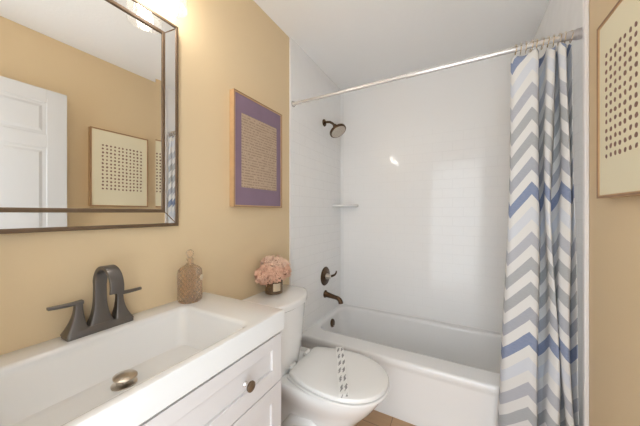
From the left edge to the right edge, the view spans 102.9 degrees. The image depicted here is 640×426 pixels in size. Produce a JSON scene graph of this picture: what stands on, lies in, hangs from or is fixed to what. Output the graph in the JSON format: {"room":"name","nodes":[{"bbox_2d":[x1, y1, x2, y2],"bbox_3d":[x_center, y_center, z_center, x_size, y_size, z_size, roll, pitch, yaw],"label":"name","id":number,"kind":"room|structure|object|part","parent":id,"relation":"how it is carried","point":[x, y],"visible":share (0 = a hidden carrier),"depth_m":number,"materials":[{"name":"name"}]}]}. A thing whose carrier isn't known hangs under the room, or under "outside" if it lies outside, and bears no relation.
{"room":"bathroom","nodes":[
{"label":"bathroom","id":0,"kind":"room"},
{"bbox_2d":[0,0,288,354],"bbox_3d":[-0.442,0.016,1.513,0.120,2.508,2.717,0,0,29],"label":"wall","id":1,"kind":"structure","parent":0,"point":[225,45],"depth_m":1.16,"materials":[{"name":"paint"}]},
{"bbox_2d":[0,0,178,233],"bbox_3d":[-0.753,-0.358,0.781,0.030,0.825,0.645,0,0,29],"label":"wall mirror","id":2,"kind":"object","parent":1,"relation":"attached to","point":[89,89],"visible":1,"depth_m":0.80,"materials":[{"name":"brown metal"}]},
{"bbox_2d":[230,88,281,207],"bbox_3d":[-0.360,-0.337,1.500,0.033,0.610,0.407,0,0,29],"label":"framed picture","id":3,"kind":"object","parent":1,"relation":"attached to","point":[255,128],"visible":1,"depth_m":1.45,"materials":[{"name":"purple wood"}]},
{"bbox_2d":[241,113,276,190],"bbox_3d":[-0.349,-0.337,1.495,0.001,0.398,0.298,0,0,29],"label":"print","id":4,"kind":"object","parent":3,"relation":"attached to","point":[258,136],"depth_m":1.48,"materials":[{"name":"paper"}]},
{"bbox_2d":[289,37,290,284],"bbox_3d":[-0.209,0.016,1.800,0.014,2.508,0.012,0,0,29],"label":"trim","id":5,"kind":"structure","parent":1,"relation":"attached to","point":[289,37],"depth_m":1.79,"materials":[{"name":"white paint"}]},
{"bbox_2d":[291,38,339,346],"bbox_3d":[0.000,0.016,2.188,0.012,2.508,0.869,0,0,29],"label":"wall surround","id":6,"kind":"object","parent":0,"point":[315,155],"visible":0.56,"depth_m":2.08,"materials":[{"name":"tile"}]},
{"bbox_2d":[321,267,336,285],"bbox_3d":[0.084,0.560,2.254,0.071,0.164,0.196,0,0,29],"label":"shower valve","id":7,"kind":"object","parent":6,"relation":"attached to","point":[325,274],"visible":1,"depth_m":2.23,"materials":[{"name":"brown metal"}]},
{"bbox_2d":[323,290,342,303],"bbox_3d":[0.119,0.732,2.217,0.178,0.095,0.066,0,0,29],"label":"tub spout","id":8,"kind":"object","parent":6,"relation":"attached to","point":[325,294],"visible":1,"depth_m":2.21,"materials":[{"name":"brown metal"}]},
{"bbox_2d":[322,119,345,137],"bbox_3d":[0.121,-0.736,2.184,0.205,0.172,0.148,0,0,29],"label":"shower","id":9,"kind":"object","parent":6,"relation":"attached to","point":[337,130],"visible":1,"depth_m":2.16,"materials":[{"name":"brown metal"}]},
{"bbox_2d":[332,204,358,206],"bbox_3d":[0.244,-0.067,2.428,0.187,0.022,0.211,0,0,29],"label":"corner shelf","id":10,"kind":"object","parent":6,"relation":"attached to","point":[333,205],"visible":1,"depth_m":2.37,"materials":[{"name":"white plastic"}]},
{"bbox_2d":[291,27,582,106],"bbox_3d":[0.468,-0.775,1.459,1.505,0.045,0.045,0,0,29],"label":"shower rod","id":11,"kind":"object","parent":6,"relation":"attached to","point":[578,33],"visible":0.98,"depth_m":1.30,"materials":[{"name":"silver metal"}]},
{"bbox_2d":[497,42,578,425],"bbox_3d":[0.998,0.212,1.183,0.304,1.915,0.113,0,0,36],"label":"shower curtain","id":12,"kind":"object","parent":11,"relation":"hanging from","point":[538,386],"visible":1,"depth_m":1.16,"materials":[{"name":"white fabric"}]},
{"bbox_2d":[354,410,415,425],"bbox_3d":[0.283,1.320,1.119,1.830,0.100,2.777,0,0,29],"label":"floor","id":13,"kind":"structure","parent":0,"point":[375,418],"depth_m":1.55,"materials":[{"name":"brown tile"}]},
{"bbox_2d":[139,332,280,425],"bbox_3d":[-0.542,0.858,0.688,0.486,0.824,0.872,0,0,29],"label":"vanity cabinet","id":14,"kind":"object","parent":13,"relation":"on","point":[247,392],"visible":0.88,"depth_m":0.78,"materials":[{"name":"white paint"}]},
{"bbox_2d":[0,292,283,425],"bbox_3d":[-0.553,0.429,0.693,0.465,0.118,0.895,0,0,29],"label":"sink","id":15,"kind":"object","parent":14,"relation":"in","point":[125,374],"visible":1,"depth_m":0.70,"materials":[{"name":"white ceramic"}]},
{"bbox_2d":[46,265,141,341],"bbox_3d":[-0.666,0.267,0.795,0.141,0.206,0.238,0,0,29],"label":"faucet","id":16,"kind":"object","parent":15,"relation":"on","point":[100,318],"visible":1,"depth_m":0.79,"materials":[{"name":"black metal"}]},
{"bbox_3d":[-0.744,0.271,0.745,0.021,0.010,0.076,0,0,29],"label":"lever","id":17,"kind":"part","parent":16,"relation":"part of","materials":[{"name":"black metal"}]},
{"bbox_3d":[-0.734,0.317,0.764,0.051,0.086,0.056,0,0,29],"label":"handle","id":18,"kind":"part","parent":16,"relation":"part of","materials":[{"name":"black metal"}]},
{"bbox_3d":[-0.705,0.359,0.816,0.054,0.022,0.170,0,0,29],"label":"plate","id":19,"kind":"part","parent":16,"relation":"part of","materials":[{"name":"black metal"}]},
{"bbox_3d":[-0.664,0.262,0.794,0.136,0.196,0.075,0,0,29],"label":"spout","id":20,"kind":"part","parent":16,"relation":"part of","materials":[{"name":"black metal"}]},
{"bbox_3d":[-0.676,0.317,0.869,0.051,0.086,0.056,0,0,29],"label":"handle","id":21,"kind":"part","parent":16,"relation":"part of","materials":[{"name":"black metal"}]},
{"bbox_3d":[-0.666,0.271,0.887,0.021,0.011,0.076,0,0,29],"label":"lever","id":22,"kind":"part","parent":16,"relation":"part of","materials":[{"name":"black metal"}]},
{"bbox_2d":[177,249,202,303],"bbox_3d":[-0.546,0.262,1.071,0.097,0.216,0.094,0,0,29],"label":"glass bottle","id":23,"kind":"object","parent":15,"relation":"on","point":[189,276],"visible":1,"depth_m":1.04,"materials":[{"name":"beige glass"}]},
{"bbox_3d":[-0.216,0.542,0.795,0.016,0.033,0.033,0,0,29],"label":"knob","id":24,"kind":"part","parent":14,"relation":"part of","materials":[{"name":"brown metal"}]},
{"bbox_3d":[-0.259,0.902,0.782,0.018,0.536,0.434,0,0,29],"label":"cabinet door","id":25,"kind":"part","parent":14,"relation":"part of","materials":[{"name":"white paint"}]},
{"bbox_2d":[243,284,389,425],"bbox_3d":[-0.019,0.874,1.365,0.748,0.792,0.514,0,0,29],"label":"toilet","id":26,"kind":"object","parent":13,"relation":"on","point":[309,380],"depth_m":1.31,"materials":[{"name":"white ceramic"}]},
{"bbox_2d":[265,277,282,294],"bbox_3d":[-0.275,0.429,1.522,0.106,0.097,0.105,0,0,29],"label":"glass jar","id":27,"kind":"object","parent":26,"relation":"on","point":[274,288],"visible":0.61,"depth_m":1.48,"materials":[{"name":"brown glass"}]},
{"bbox_2d":[254,254,290,286],"bbox_3d":[-0.273,0.354,1.518,0.166,0.208,0.303,0,0,29],"label":"flower bouquet","id":28,"kind":"object","parent":27,"relation":"in","point":[270,269],"visible":1,"depth_m":1.46,"materials":[{"name":"pink plant"}]},
{"bbox_3d":[-0.238,0.497,1.456,0.276,0.038,0.466,0,0,29],"label":"tank lid","id":29,"kind":"part","parent":26,"relation":"part of","materials":[{"name":"white ceramic"}]},
{"bbox_3d":[-0.240,0.694,1.457,0.259,0.352,0.444,0,0,29],"label":"tank","id":30,"kind":"part","parent":26,"relation":"part of","materials":[{"name":"white ceramic"}]},
{"bbox_3d":[0.006,1.070,1.399,0.676,0.400,0.376,0,0,29],"label":"bowl","id":31,"kind":"part","parent":26,"relation":"part of","materials":[{"name":"white ceramic"}]},
{"bbox_3d":[0.109,0.860,1.343,0.501,0.014,0.402,0,0,29],"label":"seat","id":32,"kind":"part","parent":26,"relation":"part of","materials":[{"name":"white plastic"}]},
{"bbox_3d":[0.113,0.838,1.340,0.484,0.030,0.396,0,0,29],"label":"lid","id":33,"kind":"part","parent":26,"relation":"part of","materials":[{"name":"white plastic"}]},
{"bbox_3d":[0.114,0.824,1.354,0.050,0.008,0.429,0,0,2],"label":"paper strip","id":34,"kind":"part","parent":26,"relation":"part of","materials":[{"name":"white paper"}]},
{"bbox_2d":[302,303,501,425],"bbox_3d":[0.695,1.087,1.877,1.505,0.367,0.750,0,0,29],"label":"bathtub","id":35,"kind":"object","parent":13,"relation":"on","point":[440,373],"visible":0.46,"depth_m":1.68,"materials":[{"name":"white ceramic"}]},
{"bbox_3d":[0.113,0.973,2.249,0.021,0.072,0.072,0,0,29],"label":"overflow plate","id":36,"kind":"part","parent":35,"relation":"part of","materials":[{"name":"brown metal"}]},
{"bbox_2d":[253,0,549,88],"bbox_3d":[0.283,-1.288,1.119,1.830,0.100,2.777,0,0,29],"label":"ceiling","id":37,"kind":"structure","parent":0,"point":[354,43],"depth_m":1.73,"materials":[{"name":"white paint"}]},
{"bbox_2d":[344,44,526,331],"bbox_3d":[0.903,0.016,2.260,1.530,2.508,0.120,0,0,29],"label":"wall","id":38,"kind":"structure","parent":0,"point":[427,156],"depth_m":2.16,"materials":[{"name":"tile"}]},
{"bbox_2d":[340,89,343,302],"bbox_3d":[0.218,-0.164,2.548,0.028,2.148,0.028,0,0,29],"label":"trim","id":39,"kind":"structure","parent":38,"relation":"attached to","point":[341,95],"depth_m":2.55,"materials":[{"name":"white plastic"}]},
{"bbox_2d":[533,0,582,425],"bbox_3d":[1.334,0.016,1.463,0.012,2.508,0.869,0,0,29],"label":"wall surround","id":40,"kind":"object","parent":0,"point":[560,16],"visible":0.09,"depth_m":1.14,"materials":[{"name":"paint"}]},
{"bbox_2d":[589,0,639,425],"bbox_3d":[1.008,0.016,0.725,0.120,2.508,2.717,0,0,29],"label":"wall","id":41,"kind":"structure","parent":0,"point":[614,223],"depth_m":0.91,"materials":[{"name":"paint"}]},
{"bbox_2d":[583,0,588,425],"bbox_3d":[1.119,0.016,1.073,0.016,2.508,0.022,0,0,29],"label":"trim","id":42,"kind":"structure","parent":41,"relation":"attached to","point":[585,2],"depth_m":1.06,"materials":[{"name":"white paint"}]},
{"bbox_2d":[597,0,639,198],"bbox_3d":[0.925,-0.360,0.738,0.036,0.616,0.416,0,0,29],"label":"framed picture","id":43,"kind":"object","parent":41,"relation":"attached to","point":[618,35],"visible":1,"depth_m":0.81,"materials":[{"name":"beige paper"}]}
]}

